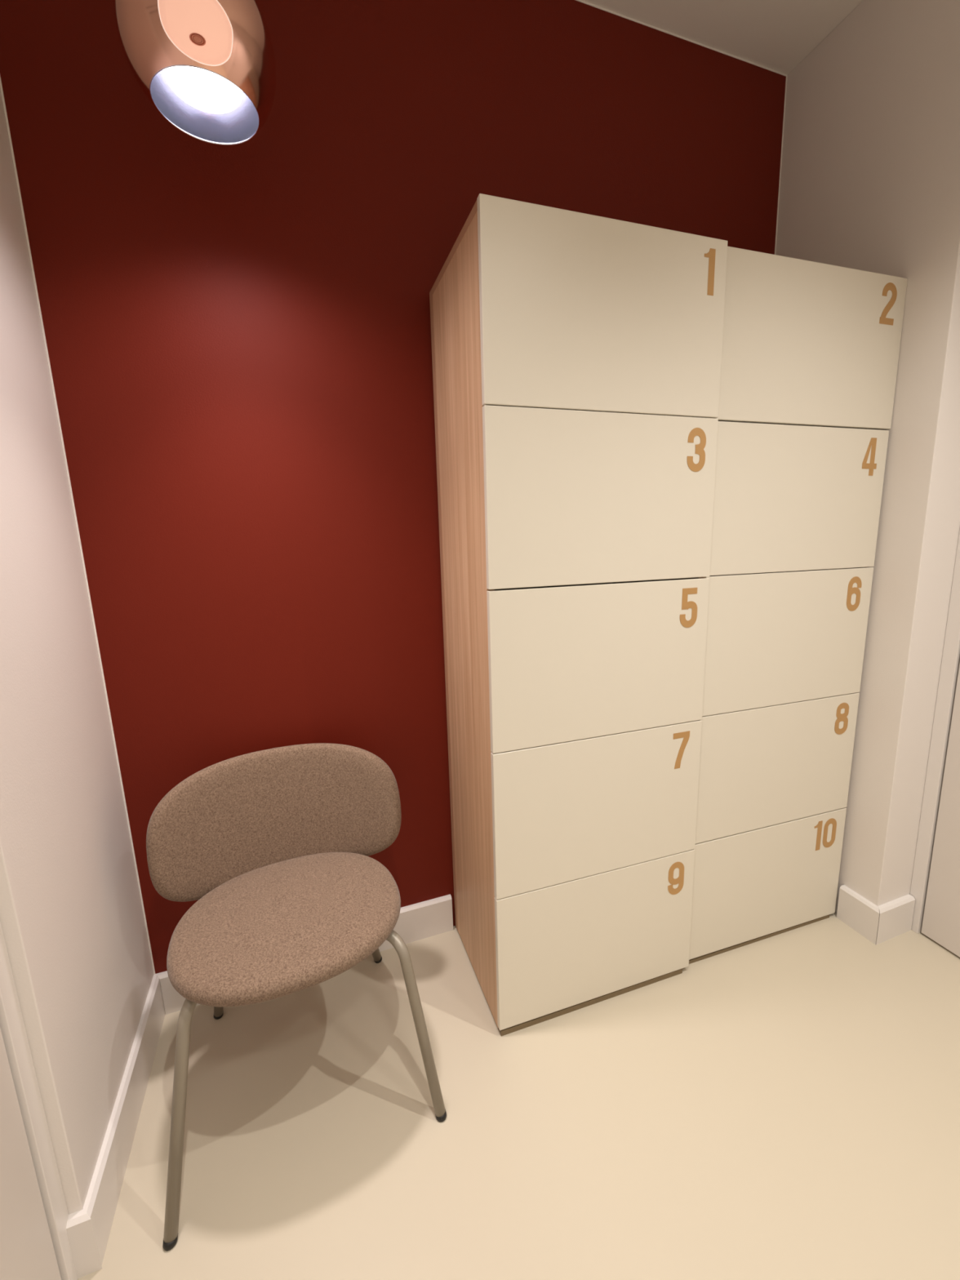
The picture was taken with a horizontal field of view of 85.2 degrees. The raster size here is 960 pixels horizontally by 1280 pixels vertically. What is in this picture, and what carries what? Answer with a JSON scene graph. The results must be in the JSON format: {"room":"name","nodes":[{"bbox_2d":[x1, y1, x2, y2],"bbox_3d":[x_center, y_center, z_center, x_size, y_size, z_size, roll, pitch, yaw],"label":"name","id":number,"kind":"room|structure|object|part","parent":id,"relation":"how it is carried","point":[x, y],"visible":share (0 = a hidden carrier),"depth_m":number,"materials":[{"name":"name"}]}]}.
{"room":"locker room","nodes":[
{"label":"locker room","id":0,"kind":"room"},
{"bbox_2d":[0,89,153,1214],"bbox_3d":[-1.100,-0.207,0.864,0.547,2.692,0.553,-6,11,-20],"label":"wall","id":1,"kind":"structure","parent":0,"point":[72,919],"depth_m":1.01,"materials":[{"name":"white paint"}]},
{"bbox_2d":[66,974,164,1278],"bbox_3d":[-0.802,1.030,1.187,0.041,0.122,0.570,-6,11,-20],"label":"baseboard","id":2,"kind":"structure","parent":1,"relation":"attached to","point":[88,1228],"depth_m":1.06,"materials":[{"name":"white paint"}]},
{"bbox_2d":[0,0,786,973],"bbox_3d":[0.120,-0.398,1.653,3.400,2.692,0.120,-6,11,-20],"label":"wall","id":3,"kind":"structure","parent":0,"point":[238,336],"depth_m":1.33,"materials":[{"name":"red paint"}]},
{"bbox_2d":[155,893,453,1014],"bbox_3d":[-0.494,0.943,1.587,0.855,0.122,0.016,-6,11,-20],"label":"baseboard","id":4,"kind":"structure","parent":3,"relation":"attached to","point":[416,922],"depth_m":1.68,"materials":[{"name":"white paint"}]},
{"bbox_2d":[0,0,787,974],"bbox_3d":[0.040,-0.438,1.550,2.093,2.569,0.001,-6,11,-20],"label":"trim","id":5,"kind":"structure","parent":3,"relation":"attached to","point":[580,1],"depth_m":1.27,"materials":[{"name":"white paint"}]},
{"bbox_2d":[77,911,959,1279],"bbox_3d":[0.686,1.219,0.531,3.400,0.100,3.117,-6,11,-20],"label":"floor","id":6,"kind":"structure","parent":0,"point":[785,1105],"depth_m":1.13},
{"bbox_2d":[146,742,446,1250],"bbox_3d":[-0.439,0.691,1.232,0.586,0.749,0.550,-6,11,-20],"label":"lounge chair","id":7,"kind":"object","parent":6,"relation":"on","point":[273,846],"visible":1,"depth_m":1.23,"materials":[{"name":"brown fabric"}]},
{"bbox_3d":[-0.540,0.886,1.059,0.049,0.422,0.292,3,12,24],"label":"leg","id":8,"kind":"part","parent":7,"relation":"part of","materials":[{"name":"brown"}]},
{"bbox_3d":[-0.619,0.837,1.329,0.287,0.422,0.031,5,13,32],"label":"leg","id":9,"kind":"part","parent":7,"relation":"part of","materials":[{"name":"brown"}]},
{"bbox_3d":[-0.503,0.458,1.344,0.586,0.330,0.175,-6,11,-20],"label":"backrest","id":10,"kind":"part","parent":7,"relation":"part of","materials":[{"name":"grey fabric"}]},
{"bbox_3d":[-0.431,0.625,1.190,0.492,0.050,0.430,-6,11,-20],"label":"seat","id":11,"kind":"part","parent":7,"relation":"part of","materials":[{"name":"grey fabric"}]},
{"bbox_3d":[-0.360,0.807,1.444,0.026,0.423,0.300,1,11,15],"label":"leg","id":12,"kind":"part","parent":7,"relation":"part of","materials":[{"name":"brown"}]},
{"bbox_3d":[-0.214,0.849,1.193,0.290,0.421,0.048,3,12,22],"label":"leg","id":13,"kind":"part","parent":7,"relation":"part of","materials":[{"name":"brown"}]},
{"bbox_2d":[429,193,727,1035],"bbox_3d":[0.239,0.026,1.464,0.616,1.922,0.435,-6,11,-20],"label":"storage cabinet","id":14,"kind":"object","parent":6,"relation":"on","point":[576,357],"visible":1,"depth_m":1.24,"materials":[{"name":"white wood"}]},
{"bbox_3d":[-0.035,0.047,1.383,0.029,1.911,0.401,-5,11,-18],"label":"panel","id":15,"kind":"part","parent":14,"relation":"part of","materials":[{"name":"brown wood"}]},
{"bbox_3d":[0.174,-0.014,1.654,0.568,1.870,0.008,-5,11,-18],"label":"panel","id":16,"kind":"part","parent":14,"relation":"part of","materials":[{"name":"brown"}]},
{"bbox_3d":[0.325,0.799,1.416,0.598,0.382,0.017,-5,11,-18],"label":"door","id":17,"kind":"part","parent":14,"relation":"part of","materials":[{"name":"beige paint"}]},
{"bbox_3d":[0.315,0.425,1.346,0.598,0.382,0.017,-5,11,-18],"label":"door","id":18,"kind":"part","parent":14,"relation":"part of","materials":[{"name":"beige paint"}]},
{"bbox_3d":[0.304,0.052,1.275,0.598,0.380,0.017,-5,11,-18],"label":"door","id":19,"kind":"part","parent":14,"relation":"part of","materials":[{"name":"beige paint"}]},
{"bbox_3d":[0.294,-0.323,1.205,0.598,0.382,0.017,-5,11,-18],"label":"door","id":20,"kind":"part","parent":14,"relation":"part of","materials":[{"name":"beige paint"}]},
{"bbox_3d":[0.284,-0.697,1.134,0.598,0.382,0.017,-5,11,-18],"label":"door","id":21,"kind":"part","parent":14,"relation":"part of","materials":[{"name":"beige paint"}]},
{"bbox_3d":[0.509,-0.005,1.561,0.029,1.911,0.401,-5,11,-18],"label":"panel","id":22,"kind":"part","parent":14,"relation":"part of","materials":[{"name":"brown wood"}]},
{"bbox_2d":[688,246,907,964],"bbox_3d":[0.808,-0.030,1.668,0.628,1.920,0.441,-6,11,-20],"label":"storage cabinet","id":23,"kind":"object","parent":6,"relation":"on","point":[811,349],"visible":0.73,"depth_m":1.44,"materials":[{"name":"white wood"}]},
{"bbox_3d":[0.744,-0.071,1.859,0.575,1.868,0.009,-5,11,-17],"label":"panel","id":24,"kind":"part","parent":23,"relation":"part of","materials":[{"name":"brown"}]},
{"bbox_3d":[0.890,0.747,1.620,0.602,0.382,0.017,-5,11,-17],"label":"door","id":25,"kind":"part","parent":23,"relation":"part of","materials":[{"name":"beige paint"}]},
{"bbox_3d":[0.880,0.372,1.549,0.602,0.383,0.017,-5,11,-17],"label":"door","id":26,"kind":"part","parent":23,"relation":"part of","materials":[{"name":"beige paint"}]},
{"bbox_3d":[0.871,-0.003,1.479,0.602,0.383,0.017,-5,11,-17],"label":"door","id":27,"kind":"part","parent":23,"relation":"part of","materials":[{"name":"beige paint"}]},
{"bbox_3d":[0.861,-0.377,1.409,0.602,0.381,0.017,-5,11,-17],"label":"door","id":28,"kind":"part","parent":23,"relation":"part of","materials":[{"name":"beige paint"}]},
{"bbox_3d":[0.856,-0.752,1.340,0.602,0.383,0.017,-5,11,-17],"label":"door","id":29,"kind":"part","parent":23,"relation":"part of","materials":[{"name":"beige paint"}]},
{"bbox_3d":[1.080,-0.061,1.763,0.032,1.909,0.401,-5,11,-17],"label":"panel","id":30,"kind":"part","parent":23,"relation":"part of","materials":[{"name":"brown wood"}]},
{"bbox_2d":[582,0,862,75],"bbox_3d":[0.596,-1.522,0.009,3.400,0.100,3.117,-6,11,-20],"label":"ceiling","id":31,"kind":"structure","parent":0,"point":[777,35],"depth_m":1.48,"materials":[{"name":"white paint"}]},
{"bbox_2d":[113,0,276,145],"bbox_3d":[-0.497,-1.266,0.869,0.248,0.653,0.249,-6,11,-20],"label":"pendant lamp","id":32,"kind":"object","parent":31,"relation":"hanging from","point":[208,67],"visible":1,"depth_m":0.87,"materials":[{"name":"orange metal"}]},
{"bbox_3d":[-0.489,-1.028,0.914,0.126,0.112,0.126,-6,11,-20],"label":"bulb","id":33,"kind":"part","parent":32,"relation":"part of","materials":[{"name":"white glass"}]},
{"bbox_2d":[775,0,959,912],"bbox_3d":[1.463,-0.466,1.777,0.787,2.692,0.562,-6,11,-20],"label":"wall","id":34,"kind":"structure","parent":0,"point":[870,175],"depth_m":1.46,"materials":[{"name":"white paint"}]},
{"bbox_2d":[836,884,915,945],"bbox_3d":[1.277,0.868,1.690,0.165,0.116,0.129,-6,11,-20],"label":"baseboard","id":35,"kind":"structure","parent":34,"relation":"attached to","point":[879,924],"depth_m":1.64,"materials":[{"name":"white paint"}]},
{"bbox_3d":[-0.424,0.011,-0.402,0.120,2.692,2.324,-6,11,-20],"label":"wall","id":36,"kind":"structure","parent":0,"visible":0},
{"bbox_2d":[0,1027,61,1279],"bbox_3d":[-0.592,0.175,0.296,0.101,2.120,0.894,-6,11,-20],"label":"door","id":37,"kind":"structure","parent":36,"relation":"in","point":[27,1251],"depth_m":0.80,"materials":[{"name":"beige paint"}]},
{"bbox_2d":[0,920,77,1279],"bbox_3d":[-0.614,0.158,0.284,0.056,2.160,0.973,-6,11,-20],"label":"trim","id":38,"kind":"structure","parent":36,"relation":"attached to","point":[12,1026],"depth_m":0.85,"materials":[{"name":"white paint"}]},
{"bbox_3d":[1.728,-0.206,0.365,0.264,2.692,2.315,-6,11,-20],"label":"wall","id":39,"kind":"structure","parent":0,"visible":0},
{"bbox_2d":[910,529,959,933],"bbox_3d":[1.506,-0.056,1.039,0.056,2.160,0.970,-5,11,-16],"label":"trim","id":40,"kind":"structure","parent":39,"relation":"attached to","point":[950,662],"depth_m":1.55,"materials":[{"name":"white paint"}]},
{"bbox_2d":[921,663,959,957],"bbox_3d":[1.483,-0.035,1.039,0.101,2.120,0.890,-5,11,-16],"label":"door","id":41,"kind":"structure","parent":39,"relation":"in","point":[941,917],"depth_m":1.55,"materials":[{"name":"beige paint"}]}
]}

